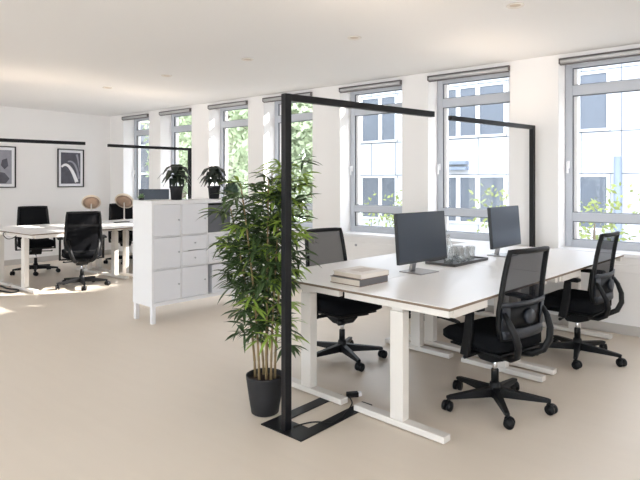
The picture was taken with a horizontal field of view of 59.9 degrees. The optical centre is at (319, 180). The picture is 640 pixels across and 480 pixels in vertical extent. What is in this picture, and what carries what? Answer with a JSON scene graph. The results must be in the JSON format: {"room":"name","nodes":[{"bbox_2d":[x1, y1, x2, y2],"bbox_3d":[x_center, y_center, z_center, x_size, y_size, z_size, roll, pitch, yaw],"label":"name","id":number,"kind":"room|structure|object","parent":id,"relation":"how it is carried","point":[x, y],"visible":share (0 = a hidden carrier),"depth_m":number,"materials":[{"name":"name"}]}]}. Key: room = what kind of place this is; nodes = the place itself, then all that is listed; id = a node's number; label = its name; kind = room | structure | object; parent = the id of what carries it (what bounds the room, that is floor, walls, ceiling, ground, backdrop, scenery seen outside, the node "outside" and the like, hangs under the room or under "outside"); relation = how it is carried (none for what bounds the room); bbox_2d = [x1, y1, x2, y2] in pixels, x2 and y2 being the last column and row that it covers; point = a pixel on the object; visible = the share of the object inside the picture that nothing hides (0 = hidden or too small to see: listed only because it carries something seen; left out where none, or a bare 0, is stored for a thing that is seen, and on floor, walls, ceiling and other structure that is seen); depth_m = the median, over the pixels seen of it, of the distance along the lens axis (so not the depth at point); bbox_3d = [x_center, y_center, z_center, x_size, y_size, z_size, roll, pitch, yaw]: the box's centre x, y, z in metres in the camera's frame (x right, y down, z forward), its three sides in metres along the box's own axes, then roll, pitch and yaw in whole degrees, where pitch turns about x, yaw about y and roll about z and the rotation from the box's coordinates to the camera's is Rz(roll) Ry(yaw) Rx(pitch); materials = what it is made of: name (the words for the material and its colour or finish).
{"room":"open-plan office","nodes":[
{"label":"open-plan office","id":0,"kind":"room"},
{"bbox_2d":[0,106,109,259],"bbox_3d":[-7.252,0.085,7.401,0.200,2.730,10.250,0,0,39],"label":"wall","id":1,"kind":"structure","parent":0,"point":[36,163],"depth_m":10.10,"materials":[{"name":"white paint"}]},
{"bbox_2d":[0,146,15,187],"bbox_3d":[-5.430,-0.240,9.444,0.025,0.710,0.480,0,0,39],"label":"framed picture","id":2,"kind":"object","parent":1,"relation":"attached to","point":[7,153],"visible":1,"depth_m":9.53,"materials":[{"name":"black paper"}]},
{"bbox_2d":[0,150,11,183],"bbox_3d":[-5.435,-0.240,9.448,0.002,0.580,0.350,0,0,39],"label":"print","id":3,"kind":"object","parent":2,"relation":"attached to","point":[5,155],"depth_m":9.51},
{"bbox_2d":[4,250,109,265],"bbox_3d":[-7.164,1.405,7.338,0.015,0.090,9.465,0,0,39],"label":"baseboard","id":4,"kind":"structure","parent":1,"relation":"attached to","point":[54,257],"depth_m":9.94,"materials":[{"name":"grey paint"}]},
{"bbox_2d":[57,149,83,186],"bbox_3d":[-4.660,-0.240,10.384,0.025,0.710,0.500,0,0,39],"label":"framed picture","id":5,"kind":"object","parent":1,"relation":"attached to","point":[70,162],"visible":1,"depth_m":10.38,"materials":[{"name":"black"}]},
{"bbox_2d":[61,152,79,183],"bbox_3d":[-4.665,-0.240,10.387,0.002,0.580,0.370,0,0,39],"label":"print","id":6,"kind":"object","parent":5,"relation":"attached to","point":[70,161],"depth_m":10.38,"materials":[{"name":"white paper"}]},
{"bbox_2d":[0,254,639,479],"bbox_3d":[-1.839,1.510,2.962,14.200,0.120,10.250,0,0,39],"label":"floor","id":7,"kind":"structure","parent":0,"point":[90,389],"depth_m":3.60,"materials":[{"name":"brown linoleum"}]},
{"bbox_2d":[0,285,18,292],"bbox_3d":[-4.278,1.438,7.429,0.857,0.019,0.220,0,0,29],"label":"cable","id":8,"kind":"object","parent":7,"relation":"on","point":[0,285],"visible":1,"depth_m":7.26,"materials":[{"name":"black plastic"}]},
{"bbox_2d":[10,206,60,275],"bbox_3d":[-4.503,0.927,8.749,0.697,1.046,0.688,0,0,-37],"label":"office chair","id":9,"kind":"object","parent":7,"relation":"on","point":[26,215],"visible":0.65,"depth_m":8.81,"materials":[{"name":"black plastic"}]},
{"bbox_2d":[0,138,84,144],"bbox_3d":[-3.807,0.471,6.708,0.394,1.957,1.781,0,0,45],"label":"floor lamp","id":10,"kind":"object","parent":7,"relation":"on","point":[1,139],"visible":1,"depth_m":6.87,"materials":[{"name":"black metal"}]},
{"bbox_2d":[0,223,100,286],"bbox_3d":[-4.104,1.062,8.332,0.781,0.775,1.503,0,0,38],"label":"desk","id":11,"kind":"object","parent":7,"relation":"on","point":[88,268],"visible":0.46,"depth_m":7.89,"materials":[{"name":"white laminate"}]},
{"bbox_2d":[5,224,132,293],"bbox_3d":[-3.487,1.062,7.844,0.781,0.775,1.503,0,0,38],"label":"desk","id":12,"kind":"object","parent":7,"relation":"on","point":[59,231],"visible":0.95,"depth_m":7.41,"materials":[{"name":"white"}]},
{"bbox_2d":[55,211,110,290],"bbox_3d":[-3.251,0.927,7.614,0.697,1.046,0.677,0,0,-29],"label":"office chair","id":13,"kind":"object","parent":7,"relation":"on","point":[84,241],"visible":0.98,"depth_m":7.46,"materials":[{"name":"black fabric"}]},
{"bbox_2d":[92,219,132,272],"bbox_3d":[-3.262,1.062,9.397,0.781,0.775,1.200,0,0,38],"label":"desk","id":14,"kind":"object","parent":7,"relation":"on","point":[98,261],"visible":0.09,"depth_m":8.96,"materials":[{"name":"white"}]},
{"bbox_2d":[81,195,100,210],"bbox_3d":[-3.775,0.451,9.161,0.300,0.449,0.216,0,0,-21],"label":"table lamp","id":15,"kind":"object","parent":14,"relation":"on","point":[91,202],"visible":0.84,"depth_m":9.14,"materials":[{"name":"white metal"}]},
{"bbox_2d":[115,193,132,219],"bbox_3d":[-3.411,0.444,9.682,0.330,0.462,0.238,0,0,1],"label":"table lamp","id":16,"kind":"object","parent":14,"relation":"on","point":[123,200],"visible":0.98,"depth_m":9.66,"materials":[{"name":"white metal"}]},
{"bbox_2d":[103,203,132,264],"bbox_3d":[-3.503,0.927,9.893,0.686,1.046,0.688,0,0,-36],"label":"office chair","id":17,"kind":"object","parent":7,"relation":"on","point":[116,212],"visible":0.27,"depth_m":9.98,"materials":[{"name":"black plastic"}]},
{"bbox_2d":[111,223,132,276],"bbox_3d":[-2.644,1.062,8.908,0.781,0.775,1.200,0,0,38],"label":"desk","id":18,"kind":"object","parent":7,"relation":"on","point":[125,232],"visible":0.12,"depth_m":8.49,"materials":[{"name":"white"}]},
{"bbox_2d":[139,189,168,199],"bbox_3d":[-2.704,0.404,9.039,0.476,0.543,0.200,0,0,-11],"label":"computer monitor","id":19,"kind":"object","parent":18,"relation":"on","point":[150,194],"visible":0.26,"depth_m":9.02,"materials":[{"name":"grey plastic"}]},
{"bbox_2d":[107,144,191,198],"bbox_3d":[-2.393,0.471,8.042,0.330,1.957,1.337,0,0,39],"label":"floor lamp","id":20,"kind":"object","parent":7,"relation":"on","point":[189,150],"visible":0.41,"depth_m":8.36,"materials":[{"name":"black metal"}]},
{"bbox_2d":[133,198,254,324],"bbox_3d":[-1.364,0.827,6.201,0.401,1.247,1.348,0,0,43],"label":"storage cabinet","id":21,"kind":"object","parent":7,"relation":"on","point":[171,256],"visible":0.68,"depth_m":5.80,"materials":[{"name":"white wood"}]},
{"bbox_2d":[137,193,144,199],"bbox_3d":[-1.890,0.164,5.857,0.083,0.076,0.098,0,0,-21],"label":"succulent","id":22,"kind":"object","parent":21,"relation":"on","point":[140,197],"visible":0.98,"depth_m":5.85,"materials":[{"name":"green plant"}]},
{"bbox_2d":[158,164,191,199],"bbox_3d":[-1.554,0.010,5.963,0.388,0.385,0.334,0,0,39],"label":"potted plant","id":23,"kind":"object","parent":21,"relation":"on","point":[176,191],"visible":1,"depth_m":5.91,"materials":[{"name":"green plant"}]},
{"bbox_2d":[198,166,228,198],"bbox_3d":[-1.205,0.015,6.339,0.358,0.375,0.332,0,0,39],"label":"potted plant","id":24,"kind":"object","parent":21,"relation":"on","point":[215,173],"visible":0.98,"depth_m":6.27,"materials":[{"name":"green plant"}]},
{"bbox_2d":[208,262,229,292],"bbox_3d":[-1.212,1.083,6.327,0.280,0.306,0.243,0,0,43],"label":"storage box","id":25,"kind":"object","parent":21,"relation":"in","point":[212,282],"visible":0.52,"depth_m":6.19,"materials":[{"name":"white"}]},
{"bbox_2d":[208,203,229,231],"bbox_3d":[-1.248,0.416,6.321,0.335,0.302,0.302,0,0,43],"label":"storage box","id":26,"kind":"object","parent":21,"relation":"in","point":[214,226],"visible":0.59,"depth_m":6.18,"materials":[{"name":"grey"}]},
{"bbox_2d":[223,182,238,197],"bbox_3d":[-1.041,0.103,6.522,0.200,0.200,0.199,0,0,39],"label":"plant","id":27,"kind":"object","parent":21,"relation":"on","point":[234,187],"visible":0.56,"depth_m":6.47,"materials":[{"name":"green plant"}]},
{"bbox_2d":[198,156,321,416],"bbox_3d":[-0.370,0.649,3.535,0.738,1.602,0.756,0,0,-25],"label":"bamboo","id":28,"kind":"object","parent":7,"relation":"on","point":[264,383],"visible":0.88,"depth_m":3.40,"materials":[{"name":"plant"}]},
{"bbox_2d":[246,368,280,416],"bbox_3d":[-0.345,1.331,3.483,0.240,0.238,0.240,0,0,39],"label":"pot","id":29,"kind":"object","parent":7,"relation":"on","point":[264,389],"depth_m":3.40,"materials":[{"name":"black plastic"}]},
{"bbox_2d":[293,396,352,427],"bbox_3d":[0.080,1.441,3.433,0.159,0.019,0.585,0,0,37],"label":"power cable","id":30,"kind":"object","parent":7,"relation":"on","point":[348,396],"visible":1,"depth_m":3.32,"materials":[{"name":"black plastic"}]},
{"bbox_2d":[304,227,387,371],"bbox_3d":[0.154,0.927,4.520,0.684,1.046,0.693,0,0,-37],"label":"office chair","id":31,"kind":"object","parent":7,"relation":"on","point":[330,247],"visible":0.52,"depth_m":4.52,"materials":[{"name":"black fabric"}]},
{"bbox_2d":[261,93,434,441],"bbox_3d":[0.231,0.471,3.685,0.365,1.957,1.367,0,0,44],"label":"floor lamp","id":32,"kind":"object","parent":7,"relation":"on","point":[283,423],"visible":0.91,"depth_m":3.23,"materials":[{"name":"black metal"}]},
{"bbox_2d":[346,391,361,397],"bbox_3d":[0.229,1.434,3.732,0.102,0.032,0.040,0,0,-11],"label":"adapter","id":33,"kind":"object","parent":7,"relation":"on","point":[352,394],"visible":0.94,"depth_m":3.72,"materials":[{"name":"black plastic"}]},
{"bbox_2d":[277,254,452,404],"bbox_3d":[0.370,1.062,4.293,0.781,0.775,1.503,0,0,44],"label":"desk","id":34,"kind":"object","parent":7,"relation":"on","point":[319,280],"visible":0.57,"depth_m":3.82,"materials":[{"name":"white"}]},
{"bbox_2d":[330,275,387,286],"bbox_3d":[0.262,0.653,3.715,0.262,0.044,0.285,0,0,44],"label":"book","id":35,"kind":"object","parent":34,"relation":"on","point":[334,279],"visible":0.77,"depth_m":3.62,"materials":[{"name":"grey paper"}]},
{"bbox_2d":[333,266,388,279],"bbox_3d":[0.274,0.614,3.722,0.277,0.035,0.255,0,0,-44],"label":"book","id":36,"kind":"object","parent":35,"relation":"on","point":[358,272],"visible":1,"depth_m":3.66,"materials":[{"name":"beige paper"}]},
{"bbox_2d":[351,267,375,271],"bbox_3d":[0.290,0.597,3.737,0.155,0.001,0.112,0,0,-44],"label":"picture","id":37,"kind":"object","parent":36,"relation":"on","point":[361,269],"depth_m":3.74,"materials":[{"name":"beige paper"}]},
{"bbox_2d":[394,211,446,274],"bbox_3d":[0.742,0.453,4.122,0.580,0.445,0.200,0,0,-43],"label":"computer monitor","id":38,"kind":"object","parent":34,"relation":"on","point":[419,236],"visible":1,"depth_m":4.08,"materials":[{"name":"grey plastic"}]},
{"bbox_2d":[408,310,464,322],"bbox_3d":[1.183,0.927,5.654,0.684,1.046,0.693,0,0,-41],"label":"office chair","id":39,"kind":"object","parent":7,"relation":"on","point":[454,320],"visible":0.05,"depth_m":5.49,"materials":[{"name":"black plastic"}]},
{"bbox_2d":[341,264,559,443],"bbox_3d":[0.933,1.062,3.744,0.781,0.775,1.503,0,0,44],"label":"desk","id":40,"kind":"object","parent":7,"relation":"on","point":[450,292],"visible":0.74,"depth_m":3.30,"materials":[{"name":"white"}]},
{"bbox_2d":[388,242,534,352],"bbox_3d":[1.423,1.062,5.374,0.781,0.775,1.503,0,0,44],"label":"desk","id":41,"kind":"object","parent":7,"relation":"on","point":[479,249],"visible":0.25,"depth_m":5.17,"materials":[{"name":"white"}]},
{"bbox_2d":[425,255,487,266],"bbox_3d":[1.147,0.664,4.632,0.270,0.022,0.560,0,0,43],"label":"serving tray","id":42,"kind":"object","parent":41,"relation":"on","point":[463,259],"visible":0.99,"depth_m":4.60,"materials":[{"name":"grey"}]},
{"bbox_2d":[448,115,534,246],"bbox_3d":[1.732,0.439,5.254,0.333,2.022,1.405,0,0,45],"label":"floor lamp","id":43,"kind":"object","parent":7,"relation":"on","point":[531,128],"visible":0.48,"depth_m":5.69,"materials":[{"name":"black metal"}]},
{"bbox_2d":[441,246,557,429],"bbox_3d":[1.123,0.927,3.603,0.706,1.046,0.675,0,0,-35],"label":"office chair","id":44,"kind":"object","parent":7,"relation":"on","point":[516,328],"visible":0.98,"depth_m":3.42,"materials":[{"name":"black fabric"}]},
{"bbox_2d":[472,248,623,374],"bbox_3d":[1.986,1.062,4.825,0.781,0.775,1.503,0,0,44],"label":"desk","id":45,"kind":"object","parent":7,"relation":"on","point":[569,264],"visible":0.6,"depth_m":4.65,"materials":[{"name":"white"}]},
{"bbox_2d":[487,205,520,256],"bbox_3d":[1.664,0.453,5.042,0.200,0.445,0.580,0,0,43],"label":"computer monitor","id":46,"kind":"object","parent":45,"relation":"on","point":[503,222],"visible":0.91,"depth_m":4.99,"materials":[{"name":"grey plastic"}]},
{"bbox_2d":[531,231,626,369],"bbox_3d":[2.158,0.927,4.563,0.697,1.046,0.677,0,0,-45],"label":"office chair","id":47,"kind":"object","parent":7,"relation":"on","point":[577,306],"visible":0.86,"depth_m":4.39,"materials":[{"name":"black fabric"}]},
{"bbox_2d":[0,0,639,115],"bbox_3d":[-1.839,-1.380,2.962,14.200,0.200,10.250,0,0,39],"label":"ceiling","id":48,"kind":"structure","parent":0,"point":[56,55],"depth_m":5.06,"materials":[{"name":"white paint"}]},
{"bbox_2d":[241,58,253,60],"bbox_3d":[-0.761,-1.274,5.822,0.128,0.012,0.128,0,0,39],"label":"recessed light","id":49,"kind":"object","parent":48,"relation":"in","point":[243,59],"visible":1,"depth_m":5.82,"materials":[{"name":"white plastic"}]},
{"bbox_2d":[347,36,360,39],"bbox_3d":[0.306,-1.274,4.947,0.128,0.012,0.128,0,0,39],"label":"recessed light","id":50,"kind":"object","parent":48,"relation":"in","point":[349,37],"visible":1,"depth_m":4.94,"materials":[{"name":"white plastic"}]},
{"bbox_2d":[506,2,524,8],"bbox_3d":[1.420,-1.274,4.034,0.128,0.012,0.128,0,0,39],"label":"recessed light","id":51,"kind":"object","parent":48,"relation":"in","point":[515,5],"visible":1,"depth_m":4.03,"materials":[{"name":"white plastic"}]},
{"bbox_2d":[110,43,639,326],"bbox_3d":[1.294,0.085,6.782,13.800,2.730,0.370,0,0,39],"label":"wall","id":52,"kind":"structure","parent":0,"point":[537,85],"depth_m":6.71,"materials":[{"name":"white paint"}]},
{"bbox_2d":[132,117,148,199],"bbox_3d":[-3.381,-0.182,10.548,0.925,2.095,0.355,0,0,39],"label":"window","id":53,"kind":"structure","parent":52,"relation":"in","point":[138,132],"depth_m":10.86,"materials":[{"name":"grey"}]},
{"bbox_2d":[122,114,148,120],"bbox_3d":[-3.474,-1.198,10.422,0.847,0.068,0.045,0,0,39],"label":"roller blind","id":54,"kind":"object","parent":53,"relation":"attached to","point":[140,115],"visible":1,"depth_m":10.38,"materials":[{"name":"grey fabric"}]},
{"bbox_2d":[171,111,191,185],"bbox_3d":[-2.432,-0.182,9.769,0.957,2.095,0.355,0,0,39],"label":"window","id":55,"kind":"structure","parent":52,"relation":"in","point":[175,129],"depth_m":10.08,"materials":[{"name":"grey"}]},
{"bbox_2d":[159,108,191,115],"bbox_3d":[-2.524,-1.198,9.643,0.879,0.068,0.045,0,0,39],"label":"roller blind","id":56,"kind":"object","parent":55,"relation":"attached to","point":[178,111],"visible":1,"depth_m":9.62,"materials":[{"name":"grey fabric"}]},
{"bbox_2d":[220,104,247,197],"bbox_3d":[-1.376,-0.182,8.903,0.990,2.095,0.355,0,0,39],"label":"window","id":57,"kind":"structure","parent":52,"relation":"in","point":[225,124],"depth_m":9.23,"materials":[{"name":"grey metal"}]},
{"bbox_2d":[208,100,247,109],"bbox_3d":[-1.468,-1.198,8.778,0.912,0.068,0.045,0,0,39],"label":"roller blind","id":58,"kind":"object","parent":57,"relation":"attached to","point":[238,103],"visible":1,"depth_m":8.75,"materials":[{"name":"grey fabric"}]},
{"bbox_2d":[262,92,312,102],"bbox_3d":[-0.481,-1.198,7.968,0.943,0.068,0.045,0,0,39],"label":"roller blind","id":59,"kind":"object","parent":52,"relation":"attached to","point":[275,98],"visible":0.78,"depth_m":8.08,"materials":[{"name":"grey fabric"}]},
{"bbox_2d":[273,101,311,242],"bbox_3d":[-0.388,-0.182,8.093,1.021,2.095,0.355,0,0,39],"label":"window","id":60,"kind":"structure","parent":52,"relation":"in","point":[299,117],"depth_m":8.42,"materials":[{"name":"grey"}]},
{"bbox_2d":[343,85,401,250],"bbox_3d":[0.718,-0.182,7.186,1.022,2.095,0.355,0,0,39],"label":"window","id":61,"kind":"structure","parent":52,"relation":"in","point":[356,230],"depth_m":7.43,"materials":[{"name":"grey"}]},
{"bbox_2d":[339,80,401,92],"bbox_3d":[0.626,-1.198,7.061,0.944,0.068,0.045,0,0,39],"label":"roller blind","id":62,"kind":"object","parent":61,"relation":"attached to","point":[394,83],"visible":1,"depth_m":7.02,"materials":[{"name":"grey fabric"}]},
{"bbox_2d":[110,250,639,336],"bbox_3d":[1.172,1.405,6.633,13.800,0.090,0.015,0,0,39],"label":"baseboard","id":63,"kind":"structure","parent":52,"relation":"attached to","point":[592,325],"depth_m":5.36,"materials":[{"name":"grey paint"}]},
{"bbox_2d":[437,71,509,243],"bbox_3d":[1.738,-0.182,6.350,1.048,2.095,0.355,0,0,39],"label":"window","id":64,"kind":"structure","parent":52,"relation":"in","point":[444,102],"depth_m":6.60,"materials":[{"name":"grey"}]},
{"bbox_2d":[427,65,509,81],"bbox_3d":[1.646,-1.198,6.224,0.970,0.068,0.045,0,0,39],"label":"roller blind","id":65,"kind":"object","parent":64,"relation":"attached to","point":[486,71],"visible":1,"depth_m":6.19,"materials":[{"name":"grey fabric"}]},
{"bbox_2d":[554,54,639,273],"bbox_3d":[2.878,-0.182,5.416,1.047,2.095,0.355,0,0,39],"label":"window","id":66,"kind":"structure","parent":52,"relation":"in","point":[573,89],"depth_m":5.72,"materials":[{"name":"grey metal"}]},
{"bbox_2d":[558,48,639,65],"bbox_3d":[2.785,-1.198,5.290,0.969,0.068,0.045,0,0,39],"label":"roller blind","id":67,"kind":"object","parent":66,"relation":"attached to","point":[631,52],"visible":1,"depth_m":5.34,"materials":[{"name":"grey fabric"}]},
{"label":"outside","id":68,"kind":"structure","parent":0,"visible":0},
{"bbox_3d":[10.543,4.750,24.687,75.000,0.200,38.450,0,0,39],"label":"ground","id":69,"kind":"structure","parent":68,"visible":0},
{"bbox_2d":[141,121,148,188],"bbox_3d":[-14.402,-0.850,30.476,9.070,11.000,8.000,0,0,31],"label":"apartment block","id":70,"kind":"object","parent":69,"relation":"on","point":[144,180],"visible":0.03,"depth_m":29.95,"materials":[{"name":"grey"}]},
{"bbox_2d":[141,120,188,198],"bbox_3d":[-5.919,0.613,24.256,3.708,8.081,3.685,0,0,39],"label":"tree","id":71,"kind":"object","parent":69,"relation":"on","point":[185,189],"visible":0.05,"depth_m":23.66,"materials":[{"name":"green plant"}]},
{"bbox_2d":[178,111,247,197],"bbox_3d":[-3.274,0.143,19.955,4.493,9.021,4.412,0,0,-35],"label":"tree","id":72,"kind":"object","parent":69,"relation":"on","point":[185,136],"visible":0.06,"depth_m":19.19,"materials":[{"name":"green plant"}]},
{"bbox_2d":[228,103,311,221],"bbox_3d":[-0.984,0.431,16.358,4.328,8.444,4.286,0,0,39],"label":"tree","id":73,"kind":"object","parent":69,"relation":"on","point":[299,141],"visible":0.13,"depth_m":15.48,"materials":[{"name":"green plant"}]},
{"bbox_2d":[298,103,311,221],"bbox_3d":[-0.525,-1.931,30.209,6.197,13.168,6.248,0,0,7],"label":"tree","id":74,"kind":"object","parent":69,"relation":"on","point":[299,103],"visible":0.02,"depth_m":30.00,"materials":[{"name":"green plant"}]},
{"bbox_2d":[363,190,401,226],"bbox_3d":[1.524,2.354,11.126,1.465,4.600,1.388,0,0,39],"label":"young tree","id":75,"kind":"object","parent":69,"relation":"on","point":[389,196],"visible":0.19,"depth_m":11.07,"materials":[{"name":"green plant"}]},
{"bbox_2d":[466,183,507,232],"bbox_3d":[3.181,2.267,9.450,1.207,4.774,1.320,0,0,-35],"label":"young tree","id":76,"kind":"object","parent":69,"relation":"on","point":[492,186],"visible":0.12,"depth_m":9.47,"materials":[{"name":"bark"},{"name":"green leaf"}]},
{"bbox_2d":[360,62,639,241],"bbox_3d":[14.272,-4.600,17.879,28.600,18.500,8.250,0,0,39],"label":"office building","id":77,"kind":"structure","parent":69,"relation":"on","point":[609,124],"depth_m":19.49,"materials":[{"name":"grey"}]},
{"bbox_2d":[579,182,639,241],"bbox_3d":[4.214,2.328,8.546,1.712,4.652,1.578,0,0,39],"label":"young tree","id":78,"kind":"object","parent":69,"relation":"on","point":[618,204],"visible":0.2,"depth_m":8.48,"materials":[{"name":"bark"},{"name":"green leaf"}]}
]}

